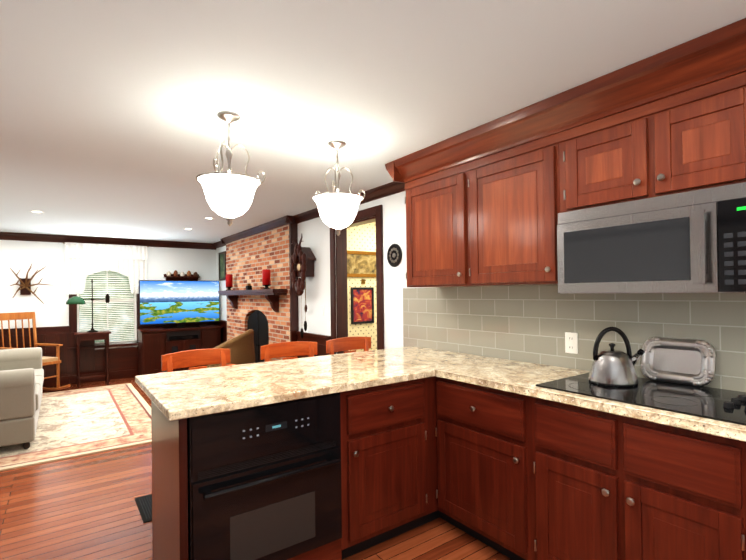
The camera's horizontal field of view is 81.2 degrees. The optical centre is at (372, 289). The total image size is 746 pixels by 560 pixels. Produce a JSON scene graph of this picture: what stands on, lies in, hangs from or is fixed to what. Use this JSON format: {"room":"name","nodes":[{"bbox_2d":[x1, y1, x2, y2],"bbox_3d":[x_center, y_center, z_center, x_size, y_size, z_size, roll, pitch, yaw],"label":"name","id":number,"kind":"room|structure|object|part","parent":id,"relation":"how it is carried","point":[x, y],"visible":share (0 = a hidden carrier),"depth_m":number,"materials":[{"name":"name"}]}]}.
{"room":"kitchen","nodes":[
{"label":"kitchen","id":0,"kind":"room"},
{"bbox_2d":[0,240,215,349],"bbox_3d":[-5.226,0.323,6.395,5.700,2.280,0.120,0,-1,-36],"label":"wall","id":1,"kind":"structure","parent":0,"point":[16,256],"depth_m":6.57,"materials":[{"name":"white paint"}]},
{"bbox_2d":[10,264,48,303],"bbox_3d":[-5.002,-0.081,6.392,0.512,0.605,0.154,0,-1,-36],"label":"wall decor","id":2,"kind":"object","parent":1,"relation":"attached to","point":[25,285],"visible":1,"depth_m":6.37,"materials":[{"name":"brown wood"}]},
{"bbox_2d":[68,254,143,349],"bbox_3d":[-4.284,0.171,7.027,1.070,1.570,0.160,0,-1,-36],"label":"window","id":3,"kind":"structure","parent":1,"relation":"in","point":[73,318],"depth_m":7.00,"materials":[{"name":"glass"},{"name":"white blinds"},{"name":"white painted wood"}]},
{"bbox_2d":[63,242,147,293],"bbox_3d":[-4.240,-0.323,6.962,1.170,0.795,0.066,0,-1,-36],"label":"curtain valance","id":4,"kind":"object","parent":3,"relation":"attached to","point":[84,253],"visible":1,"depth_m":6.91,"materials":[{"name":"white fabric"}]},
{"bbox_2d":[79,259,133,342],"bbox_3d":[-4.286,0.187,7.030,0.750,1.333,0.032,0,-1,-36],"label":"window blind","id":5,"kind":"object","parent":3,"relation":"attached to","point":[95,318],"visible":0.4,"depth_m":7.05,"materials":[{"name":"white plastic"}]},
{"bbox_2d":[0,322,215,386],"bbox_3d":[-5.116,1.014,6.352,5.577,0.892,0.058,0,-1,-36],"label":"wainscoting","id":6,"kind":"structure","parent":1,"relation":"attached to","point":[123,362],"depth_m":6.71,"materials":[{"name":"brown wood"}]},
{"bbox_2d":[164,274,199,280],"bbox_3d":[-3.339,-0.202,7.620,0.580,0.129,0.108,0,-1,-36],"label":"wall shelf","id":7,"kind":"object","parent":1,"relation":"attached to","point":[185,277],"visible":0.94,"depth_m":7.61,"materials":[{"name":"brown wood"}]},
{"bbox_2d":[0,377,511,559],"bbox_3d":[-1.487,1.431,2.834,7.590,0.080,10.240,0,-1,-36],"label":"floor","id":8,"kind":"structure","parent":0,"point":[84,507],"depth_m":2.63,"materials":[{"name":"brown wood"}]},
{"bbox_2d":[0,383,151,470],"bbox_3d":[-3.990,1.428,4.519,2.960,0.012,3.140,0,-1,-36],"label":"rug","id":9,"kind":"object","parent":8,"relation":"on","point":[78,422],"visible":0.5,"depth_m":4.49,"materials":[{"name":"beige fabric"}]},
{"bbox_2d":[0,347,43,448],"bbox_3d":[-3.989,0.997,4.428,0.980,0.847,2.210,0,-1,-36],"label":"sofa","id":10,"kind":"object","parent":9,"relation":"on","point":[21,378],"visible":1,"depth_m":3.78,"materials":[{"name":"beige fabric"}]},
{"bbox_2d":[0,312,70,390],"bbox_3d":[-4.707,0.877,5.971,0.849,1.117,0.540,-1,0,19],"label":"rocking chair","id":11,"kind":"object","parent":9,"relation":"on","point":[21,316],"visible":0.42,"depth_m":6.11,"materials":[{"name":"brown wood"}]},
{"bbox_2d":[74,330,110,387],"bbox_3d":[-4.280,1.053,6.646,0.460,0.799,0.360,0,-1,-36],"label":"side table","id":12,"kind":"object","parent":8,"relation":"on","point":[85,336],"visible":1,"depth_m":6.58,"materials":[{"name":"brown wood"}]},
{"bbox_2d":[66,279,109,331],"bbox_3d":[-4.333,0.245,6.620,0.563,0.815,0.250,0,-1,-36],"label":"lamp","id":13,"kind":"object","parent":12,"relation":"on","point":[75,300],"visible":1,"depth_m":6.60,"materials":[{"name":"black metal"}]},
{"bbox_2d":[135,494,151,522],"bbox_3d":[-1.423,1.386,2.771,0.120,0.008,0.380,0,-1,-36],"label":"floor vent","id":14,"kind":"object","parent":8,"relation":"in","point":[144,504],"visible":0.67,"depth_m":2.77,"materials":[{"name":"black metal"}]},
{"bbox_2d":[137,325,222,374],"bbox_3d":[-3.236,1.045,7.334,1.260,0.799,0.464,0,-1,-36],"label":"tv stand","id":15,"kind":"object","parent":8,"relation":"on","point":[154,344],"visible":0.5,"depth_m":7.06,"materials":[{"name":"brown wood"}]},
{"bbox_2d":[139,280,219,328],"bbox_3d":[-3.252,0.248,7.375,1.270,0.794,0.220,0,-1,-36],"label":"tv","id":16,"kind":"object","parent":15,"relation":"on","point":[180,303],"visible":0.98,"depth_m":7.32,"materials":[{"name":"black"}]},
{"bbox_2d":[159,348,234,372],"bbox_3d":[-1.056,0.891,2.800,0.500,0.965,0.476,0,-1,-42],"label":"bar chair","id":17,"kind":"object","parent":8,"relation":"on","point":[170,362],"visible":0.17,"depth_m":2.95,"materials":[{"name":"brown wood"}]},
{"bbox_2d":[207,329,254,367],"bbox_3d":[-1.789,0.952,5.358,0.656,0.920,0.707,0,-1,-36],"label":"wicker chair","id":18,"kind":"object","parent":8,"relation":"on","point":[241,347],"visible":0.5,"depth_m":5.12,"materials":[{"name":"wicker"}]},
{"bbox_2d":[155,516,338,559],"bbox_3d":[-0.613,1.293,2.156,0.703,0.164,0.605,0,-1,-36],"label":"base cabinet","id":19,"kind":"object","parent":8,"relation":"on","point":[171,540],"depth_m":1.93,"materials":[{"name":"brown wood"}]},
{"bbox_2d":[187,392,341,559],"bbox_3d":[-0.590,0.856,2.120,0.691,0.702,0.655,0,-1,-36],"label":"wall oven","id":20,"kind":"object","parent":19,"relation":"in","point":[264,482],"visible":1,"depth_m":1.87,"materials":[{"name":"black metal"}]},
{"bbox_2d":[260,341,316,361],"bbox_3d":[-0.533,0.888,3.177,0.454,0.965,0.476,0,0,-32],"label":"bar chair","id":21,"kind":"object","parent":8,"relation":"on","point":[286,350],"visible":0.25,"depth_m":3.35,"materials":[{"name":"brown wood"}]},
{"bbox_2d":[326,337,370,354],"bbox_3d":[-0.074,0.884,3.501,0.464,0.965,0.488,0,-1,-36],"label":"bar chair","id":22,"kind":"object","parent":8,"relation":"on","point":[345,344],"visible":0.25,"depth_m":3.67,"materials":[{"name":"brown wood"}]},
{"bbox_2d":[339,376,446,559],"bbox_3d":[-0.039,0.934,2.527,0.666,0.872,0.683,0,-1,-36],"label":"base cabinet","id":23,"kind":"object","parent":8,"relation":"on","point":[392,434],"depth_m":2.28,"materials":[{"name":"brown wood"}]},
{"bbox_2d":[135,352,434,420],"bbox_3d":[-0.492,0.482,2.411,1.350,0.037,0.926,0,-1,-36],"label":"countertop","id":24,"kind":"structure","parent":23,"relation":"on","point":[177,395],"depth_m":2.21,"materials":[{"name":"stone"}]},
{"bbox_2d":[443,378,526,559],"bbox_3d":[0.786,0.923,2.403,0.614,0.872,0.600,0,-1,-36],"label":"base cabinet","id":25,"kind":"object","parent":8,"relation":"on","point":[513,476],"depth_m":2.20,"materials":[{"name":"brown wood"}]},
{"bbox_2d":[523,395,745,559],"bbox_3d":[1.193,0.914,1.839,0.614,0.872,0.790,0,-1,-36],"label":"base cabinet","id":26,"kind":"object","parent":8,"relation":"on","point":[598,485],"depth_m":1.65,"materials":[{"name":"brown wood"}]},
{"bbox_2d":[743,441,745,487],"bbox_3d":[1.673,0.903,1.173,0.614,0.872,0.853,0,-1,-36],"label":"base cabinet","id":27,"kind":"object","parent":8,"relation":"on","point":[744,443],"depth_m":1.38,"materials":[{"name":"brown wood"}]},
{"bbox_2d":[355,346,745,441],"bbox_3d":[1.239,0.456,1.749,0.624,0.037,4.026,0,-1,-36],"label":"countertop","id":28,"kind":"structure","parent":27,"relation":"on","point":[519,377],"depth_m":2.19,"materials":[{"name":"stone"}]},
{"bbox_2d":[535,372,745,425],"bbox_3d":[1.184,0.426,1.848,0.530,0.025,0.760,0,-1,-36],"label":"cooktop","id":29,"kind":"object","parent":28,"relation":"in","point":[724,405],"visible":0.81,"depth_m":1.76,"materials":[{"name":"black glass"}]},
{"bbox_2d":[588,327,644,386],"bbox_3d":[1.117,0.303,2.023,0.222,0.260,0.204,0,-1,-36],"label":"kettle","id":30,"kind":"object","parent":29,"relation":"on","point":[611,367],"visible":1,"depth_m":1.97,"materials":[{"name":"silver metal"}]},
{"bbox_2d":[640,337,715,385],"bbox_3d":[1.391,0.328,1.998,0.063,0.202,0.293,0,-1,-36],"label":"tray","id":31,"kind":"object","parent":29,"relation":"on","point":[682,361],"visible":1,"depth_m":1.99,"materials":[{"name":"silver metal"}]},
{"bbox_2d":[226,224,289,362],"bbox_3d":[-1.684,0.279,6.286,0.080,2.279,2.501,0,-1,-36],"label":"brick wall","id":32,"kind":"structure","parent":0,"point":[249,259],"depth_m":6.08,"materials":[{"name":"red"}]},
{"bbox_2d":[0,181,405,356],"bbox_3d":[-2.219,0.256,2.325,5.580,2.280,10.000,0,-1,-36],"label":"crown molding","id":33,"kind":"structure","parent":32,"relation":"attached to","point":[388,189],"depth_m":6.10,"materials":[{"name":"brown wood"}]},
{"bbox_2d":[216,320,226,343],"bbox_3d":[-2.622,0.993,7.628,0.037,0.892,0.790,0,-1,-36],"label":"trim","id":34,"kind":"structure","parent":32,"relation":"attached to","point":[223,323],"depth_m":7.60,"materials":[{"name":"brown wood"}]},
{"bbox_2d":[218,289,286,311],"bbox_3d":[-1.772,0.154,6.175,0.189,0.290,2.220,0,-1,-36],"label":"mantel shelf","id":35,"kind":"object","parent":32,"relation":"attached to","point":[272,296],"visible":1,"depth_m":5.57,"materials":[{"name":"brown wood"}]},
{"bbox_2d":[225,274,232,290],"bbox_3d":[-2.266,-0.112,6.859,0.116,0.261,0.114,0,-1,-36],"label":"candle","id":36,"kind":"object","parent":35,"relation":"on","point":[229,281],"visible":0.94,"depth_m":6.82,"materials":[{"name":"red wax"}]},
{"bbox_2d":[246,284,251,289],"bbox_3d":[-1.761,-0.037,6.168,0.060,0.089,0.090,0,-1,-36],"label":"box","id":37,"kind":"object","parent":35,"relation":"on","point":[248,286],"visible":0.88,"depth_m":6.14,"materials":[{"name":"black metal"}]},
{"bbox_2d":[262,269,270,288],"bbox_3d":[-1.377,-0.131,5.626,0.116,0.261,0.114,0,-1,-36],"label":"candle","id":38,"kind":"object","parent":35,"relation":"on","point":[266,278],"visible":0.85,"depth_m":5.58,"materials":[{"name":"red wax"}]},
{"bbox_2d":[296,331,330,357],"bbox_3d":[-0.689,0.949,4.946,0.037,0.892,0.817,0,-1,-36],"label":"trim","id":39,"kind":"structure","parent":32,"relation":"attached to","point":[321,340],"depth_m":4.83,"materials":[{"name":"brown wood"}]},
{"bbox_2d":[347,222,376,351],"bbox_3d":[0.133,0.250,5.451,1.650,2.280,0.120,0,-1,-36],"label":"wall","id":40,"kind":"structure","parent":0,"point":[361,237],"depth_m":5.20,"materials":[{"name":"paint"}]},
{"bbox_2d":[347,250,375,276],"bbox_3d":[-0.128,-0.298,5.183,0.520,0.310,0.020,0,-1,-36],"label":"framed picture","id":41,"kind":"object","parent":40,"relation":"attached to","point":[361,263],"visible":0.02,"depth_m":5.17,"materials":[{"name":"gold metal"}]},
{"bbox_2d":[351,287,373,323],"bbox_3d":[-0.122,0.192,5.179,0.320,0.430,0.020,0,-1,-36],"label":"framed picture","id":42,"kind":"object","parent":40,"relation":"attached to","point":[362,305],"visible":1,"depth_m":5.17,"materials":[{"name":"black"}]},
{"bbox_2d":[0,0,745,242],"bbox_3d":[-1.516,-0.929,2.852,7.590,0.080,10.240,0,-1,-36],"label":"ceiling","id":43,"kind":"structure","parent":0,"point":[113,124],"depth_m":1.94,"materials":[{"name":"white paint"}]},
{"bbox_2d":[196,111,265,225],"bbox_3d":[-0.740,-0.613,2.268,0.347,0.576,0.339,0,-1,-36],"label":"pendant light","id":44,"kind":"object","parent":43,"relation":"hanging from","point":[229,194],"visible":1,"depth_m":2.18,"materials":[{"name":"white glass"}]},
{"bbox_3d":[-0.743,-0.466,2.255,0.310,0.190,0.310,0,-1,-36],"label":"lamp shade","id":45,"kind":"part","parent":44,"relation":"part of","materials":[{"name":"white glass"}]},
{"bbox_2d":[312,140,364,235],"bbox_3d":[-0.213,-0.617,2.709,0.347,0.576,0.339,0,-1,-36],"label":"pendant light","id":46,"kind":"object","parent":43,"relation":"hanging from","point":[337,211],"visible":1,"depth_m":2.62,"materials":[{"name":"white glass"}]},
{"bbox_3d":[-0.216,-0.469,2.696,0.310,0.190,0.310,0,-1,-36],"label":"lamp shade","id":47,"kind":"part","parent":46,"relation":"part of","materials":[{"name":"white glass"}]},
{"bbox_2d":[216,71,745,348],"bbox_3d":[0.093,0.240,3.992,0.120,2.280,10.240,0,-1,-36],"label":"wall","id":48,"kind":"structure","parent":0,"point":[315,232],"depth_m":4.55,"materials":[{"name":"white paint"}]},
{"bbox_2d":[219,251,225,280],"bbox_3d":[-2.658,-0.409,7.678,0.020,0.500,0.380,0,-1,-36],"label":"framed picture","id":49,"kind":"object","parent":48,"relation":"attached to","point":[222,265],"visible":0.96,"depth_m":7.67,"materials":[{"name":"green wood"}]},
{"bbox_2d":[290,234,315,337],"bbox_3d":[-0.795,-0.028,4.957,0.183,1.192,0.385,0,-1,-36],"label":"cuckoo clock","id":50,"kind":"object","parent":48,"relation":"attached to","point":[302,258],"visible":1,"depth_m":4.91,"materials":[{"name":"brown wood"}]},
{"bbox_2d":[330,205,383,353],"bbox_3d":[-0.117,0.317,4.284,0.164,2.135,0.910,0,-1,-36],"label":"door frame","id":51,"kind":"structure","parent":48,"relation":"attached to","point":[338,282],"depth_m":4.54,"materials":[{"name":"brown wood"}]},
{"bbox_2d":[387,244,401,266],"bbox_3d":[0.180,-0.293,3.743,0.017,0.200,0.200,0,-1,-36],"label":"round decoration","id":52,"kind":"object","parent":48,"relation":"attached to","point":[394,255],"visible":1,"depth_m":3.73,"materials":[{"name":"grey metal"}]},
{"bbox_2d":[401,162,464,286],"bbox_3d":[0.534,-0.393,2.969,0.347,0.750,0.592,0,-1,-36],"label":"upper cabinet","id":53,"kind":"object","parent":48,"relation":"attached to","point":[435,215],"depth_m":2.85,"materials":[{"name":"brown wood"}]},
{"bbox_2d":[461,130,558,286],"bbox_3d":[0.879,-0.400,2.491,0.347,0.750,0.588,0,-1,-36],"label":"upper cabinet","id":54,"kind":"object","parent":48,"relation":"attached to","point":[490,218],"depth_m":2.37,"materials":[{"name":"brown wood"}]},
{"bbox_2d":[403,285,745,391],"bbox_3d":[1.464,0.215,1.979,0.010,0.503,4.130,0,-1,-36],"label":"tile backsplash","id":55,"kind":"structure","parent":48,"relation":"attached to","point":[529,323],"depth_m":2.49,"materials":[{"name":"grey tile"}]},
{"bbox_2d":[565,332,577,353],"bbox_3d":[1.115,0.301,2.447,0.008,0.116,0.072,0,-1,-36],"label":"electrical outlet cover","id":56,"kind":"object","parent":55,"relation":"attached to","point":[571,342],"visible":1,"depth_m":2.44,"materials":[{"name":"white plastic"}]},
{"bbox_2d":[557,62,745,213],"bbox_3d":[1.285,-0.585,1.926,0.347,0.400,0.807,0,-1,-36],"label":"upper cabinet","id":57,"kind":"object","parent":48,"relation":"attached to","point":[693,139],"depth_m":1.79,"materials":[{"name":"brown wood"}]},
{"bbox_2d":[557,182,745,293],"bbox_3d":[1.265,-0.182,1.907,0.403,0.396,0.792,0,-1,-36],"label":"microwave","id":58,"kind":"object","parent":57,"relation":"attached to","point":[694,241],"visible":1,"depth_m":1.77,"materials":[{"name":"silver metal"}]},
{"label":"outside","id":59,"kind":"structure","parent":0,"visible":0},
{"bbox_2d":[79,263,133,341],"bbox_3d":[-4.801,-0.033,7.743,3.250,3.000,0.001,0,-1,-36],"label":"sky","id":60,"kind":"structure","parent":59,"point":[108,305],"depth_m":7.79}
]}

